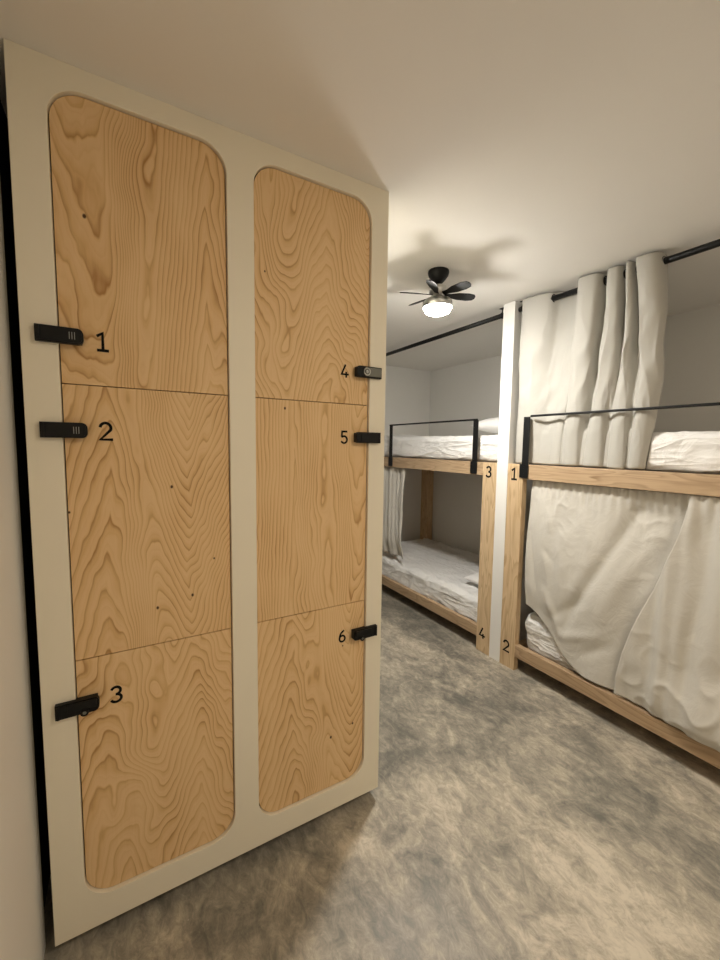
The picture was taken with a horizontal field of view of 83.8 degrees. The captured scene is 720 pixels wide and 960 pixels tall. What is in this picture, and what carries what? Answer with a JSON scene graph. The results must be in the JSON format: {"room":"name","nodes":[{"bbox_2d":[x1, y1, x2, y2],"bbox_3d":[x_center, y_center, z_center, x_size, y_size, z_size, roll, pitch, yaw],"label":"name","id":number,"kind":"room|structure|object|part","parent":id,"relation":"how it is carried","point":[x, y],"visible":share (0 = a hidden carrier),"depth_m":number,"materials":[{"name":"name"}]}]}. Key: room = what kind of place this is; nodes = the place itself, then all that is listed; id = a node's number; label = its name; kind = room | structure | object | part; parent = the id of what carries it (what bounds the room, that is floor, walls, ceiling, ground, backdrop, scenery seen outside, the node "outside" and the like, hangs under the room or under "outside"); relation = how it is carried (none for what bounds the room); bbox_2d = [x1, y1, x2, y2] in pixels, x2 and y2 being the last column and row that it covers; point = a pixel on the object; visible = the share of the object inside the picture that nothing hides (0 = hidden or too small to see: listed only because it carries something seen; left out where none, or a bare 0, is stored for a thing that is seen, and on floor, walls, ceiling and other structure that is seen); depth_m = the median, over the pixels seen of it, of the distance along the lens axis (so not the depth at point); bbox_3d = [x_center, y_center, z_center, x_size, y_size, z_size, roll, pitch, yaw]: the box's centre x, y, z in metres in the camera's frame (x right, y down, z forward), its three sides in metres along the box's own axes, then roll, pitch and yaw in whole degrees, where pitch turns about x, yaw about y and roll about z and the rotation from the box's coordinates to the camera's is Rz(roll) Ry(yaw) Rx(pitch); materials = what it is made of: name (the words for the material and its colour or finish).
{"room":"dormitory","nodes":[
{"label":"dormitory","id":0,"kind":"room"},
{"bbox_2d":[0,100,49,959],"bbox_3d":[-1.032,0.157,1.154,0.140,2.400,4.900,-2,6,-30],"label":"wall","id":1,"kind":"structure","parent":0,"point":[22,925],"depth_m":1.01,"materials":[{"name":"white paint"}]},
{"bbox_2d":[7,118,50,873],"bbox_3d":[-1.022,0.146,1.286,0.050,2.400,0.020,-2,6,-30],"label":"trim","id":2,"kind":"structure","parent":1,"relation":"attached to","point":[7,118],"depth_m":1.25,"materials":[{"name":"black paint"}]},
{"bbox_2d":[0,0,719,370],"bbox_3d":[0.459,-1.152,1.906,4.075,0.120,5.140,-2,6,-30],"label":"ceiling","id":3,"kind":"structure","parent":0,"point":[520,149],"depth_m":1.11,"materials":[{"name":"white paint"}]},
{"bbox_2d":[400,267,474,316],"bbox_3d":[0.417,-0.999,2.144,0.392,0.226,0.414,-2,6,-30],"label":"ceiling fan","id":4,"kind":"object","parent":3,"relation":"hanging from","point":[440,303],"visible":1,"depth_m":2.10,"materials":[{"name":"black metal"}]},
{"bbox_3d":[0.299,-0.988,2.128,0.178,0.020,0.054,0,5,-8],"label":"blade","id":5,"kind":"part","parent":4,"relation":"part of","materials":[{"name":"black metal"}]},
{"bbox_3d":[0.372,-0.979,2.035,0.054,0.020,0.178,3,5,22],"label":"blade","id":6,"kind":"part","parent":4,"relation":"part of","materials":[{"name":"black metal"}]},
{"bbox_2d":[424,303,450,316],"bbox_3d":[0.415,-0.914,2.151,0.142,0.056,0.142,-2,6,-30],"label":"diffuser","id":7,"kind":"object","parent":4,"relation":"attached to","point":[432,309],"depth_m":2.11,"materials":[{"name":"white glass"}]},
{"bbox_3d":[0.493,-0.979,2.054,0.058,0.020,0.179,-2,6,-30],"label":"blade","id":8,"kind":"part","parent":4,"relation":"part of","materials":[{"name":"black wood"}]},
{"bbox_3d":[0.534,-0.988,2.162,0.178,0.020,0.054,0,5,-8],"label":"blade","id":9,"kind":"part","parent":4,"relation":"part of","materials":[{"name":"black wood"}]},
{"bbox_2d":[386,307,503,355],"bbox_3d":[0.458,-1.197,3.545,0.042,0.069,2.071,-2,6,-30],"label":"curtain rod","id":10,"kind":"object","parent":3,"relation":"attached to","point":[499,316],"visible":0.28,"depth_m":3.10,"materials":[{"name":"black metal"}]},
{"bbox_2d":[518,239,719,311],"bbox_3d":[1.568,-1.020,1.653,0.042,0.069,2.146,-2,6,-30],"label":"curtain rod","id":11,"kind":"object","parent":3,"relation":"attached to","point":[716,243],"visible":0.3,"depth_m":1.83,"materials":[{"name":"black metal"}]},
{"bbox_2d":[515,251,667,468],"bbox_3d":[1.234,-0.586,2.247,0.140,1.023,0.805,-2,6,-30],"label":"curtain","id":12,"kind":"object","parent":11,"relation":"hanging from","point":[600,346],"visible":0.98,"depth_m":2.14,"materials":[{"name":"white fabric"}]},
{"bbox_2d":[44,584,719,959],"bbox_3d":[0.425,1.359,2.121,4.075,0.120,5.140,-2,6,-30],"label":"floor","id":13,"kind":"structure","parent":0,"point":[511,814],"depth_m":1.46,"materials":[{"name":"concrete"}]},
{"bbox_2d":[3,38,388,946],"bbox_3d":[-0.501,0.133,1.517,1.082,2.400,0.548,-2,6,-30],"label":"tall cabinet","id":14,"kind":"object","parent":13,"relation":"on","point":[202,302],"visible":1,"depth_m":1.22,"materials":[{"name":"beige wood"}]},
{"bbox_3d":[-0.634,0.088,1.743,1.046,2.348,0.018,-2,6,-30],"label":"panel","id":15,"kind":"part","parent":14,"relation":"part of","materials":[{"name":"beige wood"}]},
{"bbox_3d":[-0.594,-0.618,1.127,0.420,0.719,0.016,-2,6,-30],"label":"door","id":16,"kind":"part","parent":14,"relation":"part of","materials":[{"name":"brown wood"}]},
{"bbox_3d":[-0.604,0.117,1.190,0.420,0.753,0.016,-2,6,-30],"label":"door","id":17,"kind":"part","parent":14,"relation":"part of","materials":[{"name":"brown wood"}]},
{"bbox_3d":[-0.614,0.854,1.253,0.420,0.721,0.016,-2,6,-30],"label":"door","id":18,"kind":"part","parent":14,"relation":"part of","materials":[{"name":"brown wood"}]},
{"bbox_2d":[48,110,365,877],"bbox_3d":[-0.513,0.107,1.537,1.046,2.348,0.456,-2,6,-30],"label":"lockers","id":19,"kind":"object","parent":14,"relation":"attached to","point":[49,110],"depth_m":1.43,"materials":[{"name":"beige wood"}]},
{"bbox_3d":[-0.175,0.838,1.509,0.424,0.721,0.016,-2,6,-30],"label":"door","id":20,"kind":"part","parent":14,"relation":"part of","materials":[{"name":"brown wood"}]},
{"bbox_3d":[-0.165,0.101,1.446,0.424,0.753,0.016,-2,6,-30],"label":"door","id":21,"kind":"part","parent":14,"relation":"part of","materials":[{"name":"brown wood"}]},
{"bbox_3d":[-0.155,-0.634,1.383,0.424,0.719,0.016,-2,6,-30],"label":"door","id":22,"kind":"part","parent":14,"relation":"part of","materials":[{"name":"brown wood"}]},
{"bbox_3d":[0.041,-0.158,1.498,0.083,0.032,0.003,-2,6,-30],"label":"plate","id":23,"kind":"part","parent":14,"relation":"part of","materials":[{"name":"black plastic"}]},
{"bbox_3d":[0.050,-0.397,1.481,0.069,0.032,0.003,-2,6,-30],"label":"plate","id":24,"kind":"part","parent":14,"relation":"part of","materials":[{"name":"metal"}]},
{"bbox_2d":[382,419,496,655],"bbox_3d":[0.879,0.311,3.931,1.140,1.671,2.067,-2,6,-30],"label":"bunk bed","id":25,"kind":"object","parent":13,"relation":"on","point":[481,628],"visible":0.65,"depth_m":2.95,"materials":[{"name":"brown wood"}]},
{"bbox_2d":[382,466,405,558],"bbox_3d":[0.297,0.297,3.929,0.088,0.853,0.522,-2,6,-30],"label":"curtain","id":26,"kind":"object","parent":25,"relation":"hanging from","point":[394,477],"visible":0.61,"depth_m":3.86,"materials":[{"name":"grey fabric"}]},
{"bbox_3d":[0.838,0.369,5.044,0.093,1.364,0.120,-2,6,-30],"label":"post","id":27,"kind":"part","parent":25,"relation":"part of","materials":[{"name":"brown wood"}]},
{"bbox_3d":[0.407,1.025,3.722,0.039,0.078,1.825,-2,6,-30],"label":"rail","id":28,"kind":"part","parent":25,"relation":"part of","materials":[{"name":"brown wood"}]},
{"bbox_2d":[382,538,479,621],"bbox_3d":[0.854,0.902,3.972,0.994,0.231,1.824,-2,6,-30],"label":"mattress","id":29,"kind":"object","parent":25,"relation":"on","point":[437,571],"visible":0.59,"depth_m":3.72,"materials":[{"name":"white fabric"}]},
{"bbox_2d":[464,573,478,583],"bbox_3d":[1.198,0.805,3.319,0.640,0.099,0.310,-2,6,-30],"label":"pillow","id":30,"kind":"object","parent":29,"relation":"on","point":[474,578],"visible":0.12,"depth_m":3.24,"materials":[{"name":"white fabric"}]},
{"bbox_3d":[0.423,-0.153,3.621,0.039,0.092,1.825,-2,6,-30],"label":"rail","id":31,"kind":"part","parent":25,"relation":"part of","materials":[{"name":"brown wood"}]},
{"bbox_3d":[0.555,-0.283,3.332,0.014,0.393,1.113,-2,6,-30],"label":"guard rail","id":32,"kind":"part","parent":25,"relation":"part of","materials":[{"name":"black metal"}]},
{"bbox_2d":[384,434,497,461],"bbox_3d":[0.868,-0.328,3.869,0.986,0.223,2.030,-2,6,-30],"label":"mattress","id":33,"kind":"object","parent":25,"relation":"on","point":[408,446],"visible":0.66,"depth_m":3.25,"materials":[{"name":"white fabric"}]},
{"bbox_2d":[470,417,498,433],"bbox_3d":[1.287,-0.429,3.209,0.680,0.147,0.430,-2,6,-30],"label":"pillow","id":34,"kind":"object","parent":33,"relation":"on","point":[491,425],"visible":0.17,"depth_m":3.10,"materials":[{"name":"white fabric"}]},
{"bbox_3d":[0.907,0.559,2.840,0.045,1.364,0.122,-2,6,-30],"label":"post","id":35,"kind":"part","parent":25,"relation":"part of","materials":[{"name":"brown wood"}]},
{"bbox_2d":[499,402,719,768],"bbox_3d":[1.986,0.488,2.043,1.140,1.671,2.141,-2,6,-30],"label":"bunk bed","id":36,"kind":"object","parent":13,"relation":"on","point":[512,649],"visible":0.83,"depth_m":2.29,"materials":[{"name":"brown wood"}]},
{"bbox_3d":[1.014,0.576,2.658,0.045,1.364,0.116,-2,6,-30],"label":"post","id":37,"kind":"part","parent":36,"relation":"part of","materials":[{"name":"brown wood"}]},
{"bbox_3d":[1.456,1.122,2.959,0.985,0.043,0.040,-2,6,-30],"label":"rail","id":38,"kind":"part","parent":36,"relation":"part of","materials":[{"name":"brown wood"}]},
{"bbox_2d":[525,612,643,707],"bbox_3d":[1.961,1.053,2.090,0.980,0.279,1.910,-2,6,-30],"label":"mattress","id":39,"kind":"object","parent":36,"relation":"on","point":[540,640],"visible":0.06,"depth_m":2.53,"materials":[{"name":"white fabric"}]},
{"bbox_2d":[525,480,708,689],"bbox_3d":[1.288,0.569,2.212,0.143,1.075,0.929,-2,5,-25],"label":"curtain","id":40,"kind":"object","parent":36,"relation":"hanging from","point":[595,556],"visible":0.79,"depth_m":2.18,"materials":[{"name":"grey fabric"}]},
{"bbox_3d":[1.514,1.201,1.835,0.039,0.078,1.905,-2,6,-30],"label":"rail","id":41,"kind":"part","parent":36,"relation":"part of","materials":[{"name":"brown wood"}]},
{"bbox_3d":[1.332,-0.160,2.006,0.014,0.393,1.248,-2,6,-30],"label":"guard rail","id":42,"kind":"part","parent":36,"relation":"part of","materials":[{"name":"black metal"}]},
{"bbox_2d":[520,431,719,473],"bbox_3d":[1.980,-0.137,1.977,0.982,0.195,2.105,-2,6,-30],"label":"mattress","id":43,"kind":"object","parent":36,"relation":"on","point":[682,451],"visible":0.43,"depth_m":1.85,"materials":[{"name":"white fabric"}]},
{"bbox_3d":[1.530,0.024,1.734,0.039,0.092,1.905,-2,6,-30],"label":"rail","id":44,"kind":"part","parent":36,"relation":"part of","materials":[{"name":"brown wood"}]},
{"bbox_2d":[614,495,719,751],"bbox_3d":[1.656,0.637,1.495,0.106,1.078,1.301,-2,6,-30],"label":"curtain","id":45,"kind":"object","parent":36,"relation":"hanging from","point":[669,665],"visible":1,"depth_m":1.82,"materials":[{"name":"grey fabric"}]},
{"bbox_3d":[2.460,-0.010,2.276,0.040,0.092,1.905,-2,6,-30],"label":"rail","id":46,"kind":"part","parent":36,"relation":"part of","materials":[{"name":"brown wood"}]},
{"bbox_2d":[384,365,430,540],"bbox_3d":[-0.823,-0.098,4.172,4.075,2.400,0.120,-2,6,-30],"label":"wall","id":47,"kind":"structure","parent":0,"point":[407,390],"depth_m":4.92,"materials":[{"name":"white paint"}]},
{"bbox_2d":[489,301,582,661],"bbox_3d":[1.440,0.034,2.978,1.137,2.400,0.090,-2,6,-30],"label":"wall partition","id":48,"kind":"structure","parent":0,"point":[512,318],"depth_m":2.67,"materials":[{"name":"white paint"}]},
{"bbox_2d":[429,304,719,554],"bbox_3d":[2.150,0.041,3.009,0.120,2.400,4.900,-2,6,-30],"label":"wall","id":49,"kind":"structure","parent":0,"point":[471,390],"depth_m":4.20,"materials":[{"name":"white paint"}]}
]}

